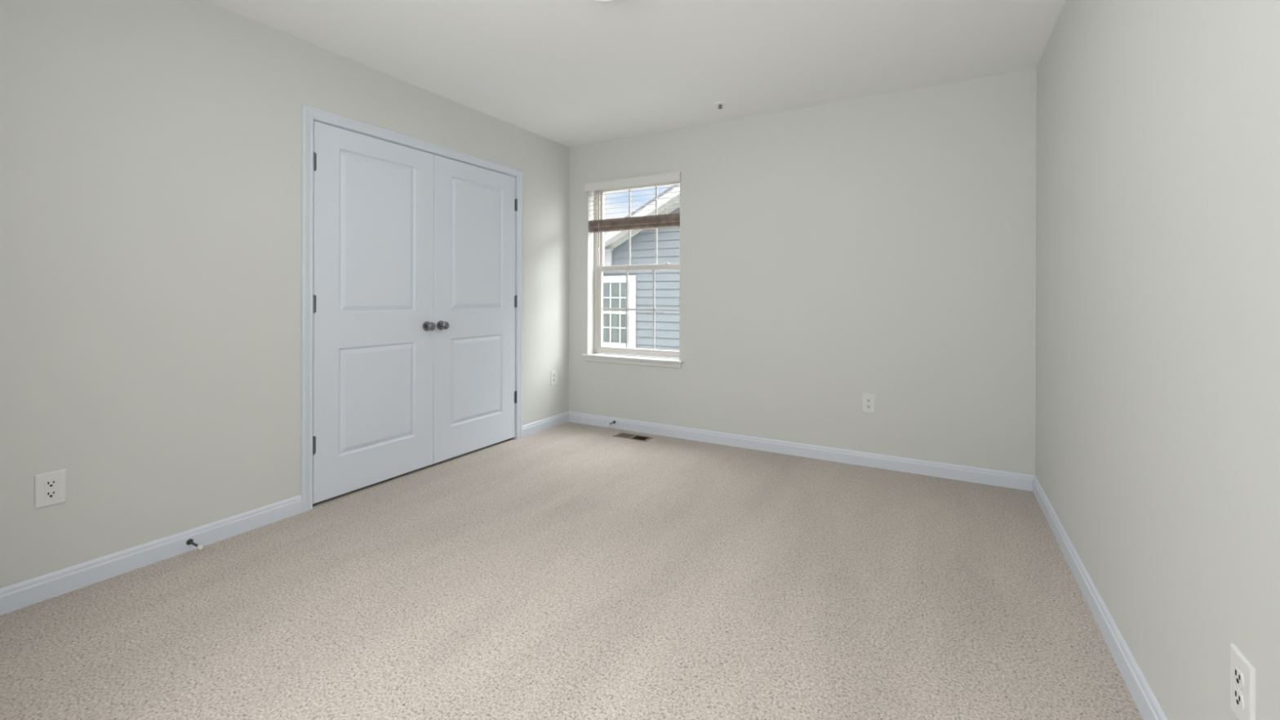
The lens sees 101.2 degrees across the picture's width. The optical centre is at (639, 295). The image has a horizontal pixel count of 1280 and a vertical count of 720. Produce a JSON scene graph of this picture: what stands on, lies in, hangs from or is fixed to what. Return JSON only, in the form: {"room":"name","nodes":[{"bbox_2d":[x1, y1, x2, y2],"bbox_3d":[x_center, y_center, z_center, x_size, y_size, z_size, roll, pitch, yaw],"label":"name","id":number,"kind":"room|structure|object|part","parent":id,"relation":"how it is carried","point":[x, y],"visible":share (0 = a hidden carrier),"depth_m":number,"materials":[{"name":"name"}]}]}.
{"room":"empty bedroom","nodes":[
{"label":"empty bedroom","id":0,"kind":"room"},
{"bbox_2d":[0,0,569,588],"bbox_3d":[-1.659,-0.101,2.994,0.115,2.440,3.962,0,0,30],"label":"wall","id":1,"kind":"structure","parent":0,"point":[150,150],"depth_m":2.23,"materials":[{"name":"white paint"}]},
{"bbox_2d":[34,468,66,509],"bbox_3d":[-2.183,0.717,1.948,0.009,0.124,0.079,0,0,30],"label":"wall outlet","id":2,"kind":"object","parent":1,"relation":"attached to","point":[50,488],"visible":1,"depth_m":1.94,"materials":[{"name":"white plastic"}]},
{"bbox_2d":[44,489,57,498],"bbox_3d":[-2.181,0.736,1.947,0.003,0.028,0.034,0,0,30],"label":"receptacle","id":3,"kind":"object","parent":2,"relation":"attached to","point":[48,494],"depth_m":1.95,"materials":[{"name":"white plastic"}]},
{"bbox_2d":[44,479,57,488],"bbox_3d":[-2.181,0.697,1.947,0.003,0.028,0.034,0,0,30],"label":"receptacle","id":4,"kind":"object","parent":2,"relation":"attached to","point":[48,483],"depth_m":1.95,"materials":[{"name":"white plastic"}]},
{"bbox_2d":[0,494,302,615],"bbox_3d":[-2.165,1.074,1.976,0.014,0.090,1.695,0,0,30],"label":"baseboard","id":5,"kind":"structure","parent":1,"relation":"attached to","point":[22,594],"depth_m":2.15,"materials":[{"name":"white wood"}]},
{"bbox_2d":[186,538,203,549],"bbox_3d":[-1.924,1.079,2.276,0.111,0.025,0.025,0,0,30],"label":"door stop","id":6,"kind":"object","parent":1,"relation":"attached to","point":[190,541],"visible":1,"depth_m":2.28,"materials":[{"name":"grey metal"}]},
{"bbox_3d":[-1.928,1.079,2.278,0.082,0.014,0.014,0,0,30],"label":"rod","id":7,"kind":"part","parent":6,"relation":"part of","materials":[{"name":"brown metal"}]},
{"bbox_2d":[312,120,435,504],"bbox_3d":[-1.523,0.089,3.092,0.098,2.024,0.769,0,0,30],"label":"door","id":8,"kind":"structure","parent":1,"relation":"in","point":[374,326],"depth_m":3.04,"materials":[{"name":"white wood"}]},
{"bbox_3d":[-1.341,0.197,3.367,0.052,0.053,0.053,0,0,30],"label":"knob","id":9,"kind":"part","parent":8,"relation":"part of","materials":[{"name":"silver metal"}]},
{"bbox_2d":[300,104,523,512],"bbox_3d":[-1.386,0.068,3.458,0.133,2.104,1.648,0,0,30],"label":"door frame","id":10,"kind":"structure","parent":1,"relation":"attached to","point":[309,114],"depth_m":2.75,"materials":[{"name":"white wood"}]},
{"bbox_3d":[-1.729,0.067,2.736,0.018,2.104,0.056,0,0,30],"label":"casing","id":11,"kind":"part","parent":10,"relation":"part of","materials":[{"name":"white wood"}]},
{"bbox_3d":[-1.334,-0.956,3.429,0.018,0.056,1.648,0,0,30],"label":"head casing","id":12,"kind":"part","parent":10,"relation":"part of","materials":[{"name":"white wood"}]},
{"bbox_3d":[-0.943,0.069,4.122,0.018,2.104,0.056,0,0,30],"label":"casing","id":13,"kind":"part","parent":10,"relation":"part of","materials":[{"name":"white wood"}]},
{"bbox_2d":[433,154,517,463],"bbox_3d":[-1.143,0.090,3.763,0.098,2.024,0.769,0,0,30],"label":"door","id":14,"kind":"structure","parent":1,"relation":"in","point":[475,300],"depth_m":3.72,"materials":[{"name":"white wood"}]},
{"bbox_3d":[-1.288,0.197,3.461,0.052,0.053,0.053,0,0,30],"label":"knob","id":15,"kind":"part","parent":14,"relation":"part of","materials":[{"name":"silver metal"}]},
{"bbox_2d":[522,411,568,437],"bbox_3d":[-0.781,1.076,4.417,0.014,0.090,0.618,0,0,30],"label":"baseboard","id":16,"kind":"structure","parent":1,"relation":"attached to","point":[533,428],"depth_m":4.38,"materials":[{"name":"white wood"}]},
{"bbox_2d":[550,369,556,385],"bbox_3d":[-0.736,0.703,4.499,0.009,0.124,0.079,0,0,30],"label":"wall outlet","id":17,"kind":"object","parent":1,"relation":"attached to","point":[553,373],"visible":1,"depth_m":4.49,"materials":[{"name":"white plastic"}]},
{"bbox_2d":[0,422,1142,719],"bbox_3d":[-0.484,1.182,2.251,4.268,0.120,4.432,0,0,30],"label":"floor","id":18,"kind":"structure","parent":0,"point":[569,571],"depth_m":1.88,"materials":[{"name":"beige carpet"}]},
{"bbox_2d":[613,432,653,441],"bbox_3d":[-0.055,1.221,4.171,0.300,0.204,0.124,0,0,30],"label":"floor vent","id":19,"kind":"object","parent":18,"relation":"in","point":[624,435],"visible":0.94,"depth_m":4.17,"materials":[{"name":"brown metal"}]},
{"bbox_2d":[204,0,1066,147],"bbox_3d":[-0.478,-1.378,2.250,4.268,0.120,4.432,0,0,30],"label":"ceiling","id":20,"kind":"structure","parent":0,"point":[570,73],"depth_m":2.81,"materials":[{"name":"white paint"}]},
{"bbox_2d":[714,101,725,108],"bbox_3d":[0.549,-1.299,3.603,0.076,0.033,0.076,0,0,30],"label":"sprinkler","id":21,"kind":"object","parent":20,"relation":"attached to","point":[720,104],"visible":1,"depth_m":3.59,"materials":[{"name":"white paint"}]},
{"bbox_2d":[568,68,1036,475],"bbox_3d":[0.570,-0.096,4.104,4.268,2.440,0.170,0,0,30],"label":"wall","id":22,"kind":"structure","parent":0,"point":[883,246],"depth_m":3.53,"materials":[{"name":"white paint"}]},
{"bbox_2d":[582,181,683,368],"bbox_3d":[-0.040,-0.202,4.430,0.954,1.550,0.206,0,0,30],"label":"window","id":23,"kind":"structure","parent":22,"relation":"in","point":[599,268],"depth_m":4.52,"materials":[{"name":"grey plastic"}]},
{"bbox_2d":[584,171,680,253],"bbox_3d":[-0.065,-0.669,4.386,0.914,0.612,0.092,0,0,30],"label":"window blind","id":24,"kind":"object","parent":23,"relation":"attached to","point":[667,220],"visible":0.91,"depth_m":4.36,"materials":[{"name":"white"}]},
{"bbox_3d":[-0.053,-0.558,4.400,0.872,0.016,0.048,0,0,30],"label":"rail","id":25,"kind":"part","parent":24,"relation":"part of","materials":[{"name":"white plastic"}]},
{"bbox_3d":[-0.059,0.523,4.399,0.954,0.019,0.134,0,0,30],"label":"sill","id":26,"kind":"part","parent":23,"relation":"part of","materials":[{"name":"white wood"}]},
{"bbox_3d":[-0.002,0.111,4.467,0.838,0.742,0.032,0,0,30],"label":"sash","id":27,"kind":"part","parent":23,"relation":"part of","materials":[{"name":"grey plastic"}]},
{"bbox_3d":[0.016,-0.590,4.495,0.838,0.735,0.030,0,0,30],"label":"sash","id":28,"kind":"part","parent":23,"relation":"part of","materials":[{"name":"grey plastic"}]},
{"bbox_2d":[602,270,679,349],"bbox_3d":[0.005,0.120,4.470,0.780,0.664,0.006,0,0,30],"label":"grille","id":29,"kind":"object","parent":23,"relation":"attached to","point":[653,309],"depth_m":4.53,"materials":[{"name":"grey plastic"}]},
{"bbox_2d":[628,186,657,265],"bbox_3d":[0.018,-0.585,4.501,0.790,0.665,0.006,0,0,30],"label":"grille","id":30,"kind":"object","parent":23,"relation":"attached to","point":[629,188],"depth_m":4.53,"materials":[{"name":"grey plastic"}]},
{"bbox_2d":[568,411,1035,491],"bbox_3d":[0.820,1.080,3.856,3.353,0.090,0.014,0,0,30],"label":"baseboard","id":31,"kind":"structure","parent":22,"relation":"attached to","point":[956,472],"depth_m":3.59,"materials":[{"name":"white wood"}]},
{"bbox_2d":[862,393,875,413],"bbox_3d":[1.508,0.713,3.469,0.079,0.124,0.009,0,0,30],"label":"wall outlet","id":32,"kind":"object","parent":22,"relation":"attached to","point":[868,400],"visible":1,"depth_m":3.47,"materials":[{"name":"white plastic"}]},
{"bbox_2d":[866,404,871,408],"bbox_3d":[1.507,0.732,3.467,0.034,0.028,0.003,0,0,30],"label":"receptacle","id":33,"kind":"object","parent":32,"relation":"attached to","point":[868,406],"depth_m":3.46,"materials":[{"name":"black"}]},
{"bbox_2d":[866,398,871,403],"bbox_3d":[1.507,0.693,3.467,0.034,0.028,0.003,0,0,30],"label":"receptacle","id":34,"kind":"object","parent":32,"relation":"attached to","point":[868,400],"depth_m":3.46,"materials":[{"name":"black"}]},
{"bbox_2d":[1035,0,1279,719],"bbox_3d":[1.357,-0.093,1.283,0.115,2.440,3.962,0,0,30],"label":"wall","id":35,"kind":"structure","parent":0,"point":[1157,457],"depth_m":1.27,"materials":[{"name":"white paint"}]},
{"bbox_2d":[1032,475,1167,719],"bbox_3d":[1.299,1.082,1.315,0.014,0.090,3.962,0,0,30],"label":"baseboard","id":36,"kind":"structure","parent":35,"relation":"attached to","point":[1146,702],"depth_m":1.72,"materials":[{"name":"white wood"}]},
{"bbox_2d":[1230,643,1255,719],"bbox_3d":[1.105,0.724,0.968,0.009,0.124,0.079,0,0,30],"label":"wall outlet","id":37,"kind":"object","parent":35,"relation":"attached to","point":[1242,673],"visible":1,"depth_m":0.96,"materials":[{"name":"white plastic"}]},
{"bbox_2d":[1233,688,1244,710],"bbox_3d":[1.103,0.743,0.969,0.003,0.028,0.034,0,0,30],"label":"receptacle","id":38,"kind":"object","parent":37,"relation":"attached to","point":[1238,693],"depth_m":0.97,"materials":[{"name":"white plastic"}]},
{"bbox_2d":[1233,666,1244,688],"bbox_3d":[1.104,0.704,0.969,0.003,0.028,0.034,0,0,30],"label":"receptacle","id":39,"kind":"object","parent":37,"relation":"attached to","point":[1238,672],"depth_m":0.97,"materials":[{"name":"white plastic"}]},
{"label":"outside","id":40,"kind":"structure","parent":0,"visible":0},
{"bbox_3d":[23.020,4.317,26.145,100.000,0.100,59.330,0,0,30],"label":"ground","id":41,"kind":"structure","parent":40,"visible":0},
{"bbox_2d":[602,184,679,358],"bbox_3d":[5.678,0.295,11.764,11.900,7.974,8.665,0,0,30],"label":"neighbouring house","id":42,"kind":"structure","parent":41,"relation":"on","point":[642,242],"depth_m":10.34,"materials":[{"name":"blue"}]},
{"bbox_2d":[603,313,617,342],"bbox_3d":[-0.664,0.652,10.777,0.460,0.613,0.002,0,0,30],"label":"window","id":43,"kind":"structure","parent":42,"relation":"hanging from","point":[610,320],"depth_m":10.73,"materials":[{"name":"grey glass"}]},
{"bbox_2d":[603,283,628,311],"bbox_3d":[-0.544,0.041,10.710,0.752,0.584,0.002,0,0,30],"label":"window pane","id":44,"kind":"object","parent":42,"relation":"hanging from","point":[614,294],"depth_m":10.69,"materials":[{"name":"grey"}]},
{"bbox_3d":[-0.545,0.350,10.711,0.772,1.216,0.025,0,0,30],"label":"meeting rail","id":45,"kind":"part","parent":42,"relation":"part of","materials":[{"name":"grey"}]},
{"bbox_3d":[-0.547,0.326,10.707,1.072,1.446,0.065,0,0,30],"label":"window trim","id":46,"kind":"part","parent":42,"relation":"part of","materials":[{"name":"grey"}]}
]}

